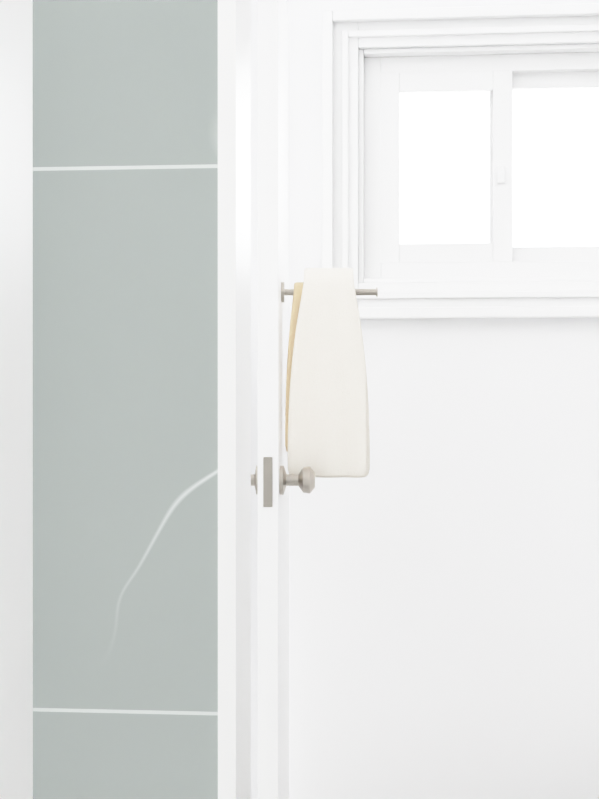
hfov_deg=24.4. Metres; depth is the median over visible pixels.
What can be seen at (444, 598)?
wall
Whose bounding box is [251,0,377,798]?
door
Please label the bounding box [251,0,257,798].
door frame
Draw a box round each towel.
[285,282,302,451]
[287,268,369,477]
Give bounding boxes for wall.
[0,0,32,798]
[33,0,250,798]
[287,0,598,798]
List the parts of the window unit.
glowing window glass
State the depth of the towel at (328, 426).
2.89 m
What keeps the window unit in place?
in the wall at (444, 598)
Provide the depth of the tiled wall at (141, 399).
1.53 m
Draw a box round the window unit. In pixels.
[322,3,598,318]
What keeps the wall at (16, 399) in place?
on the floor
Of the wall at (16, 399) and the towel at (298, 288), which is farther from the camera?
the towel at (298, 288)

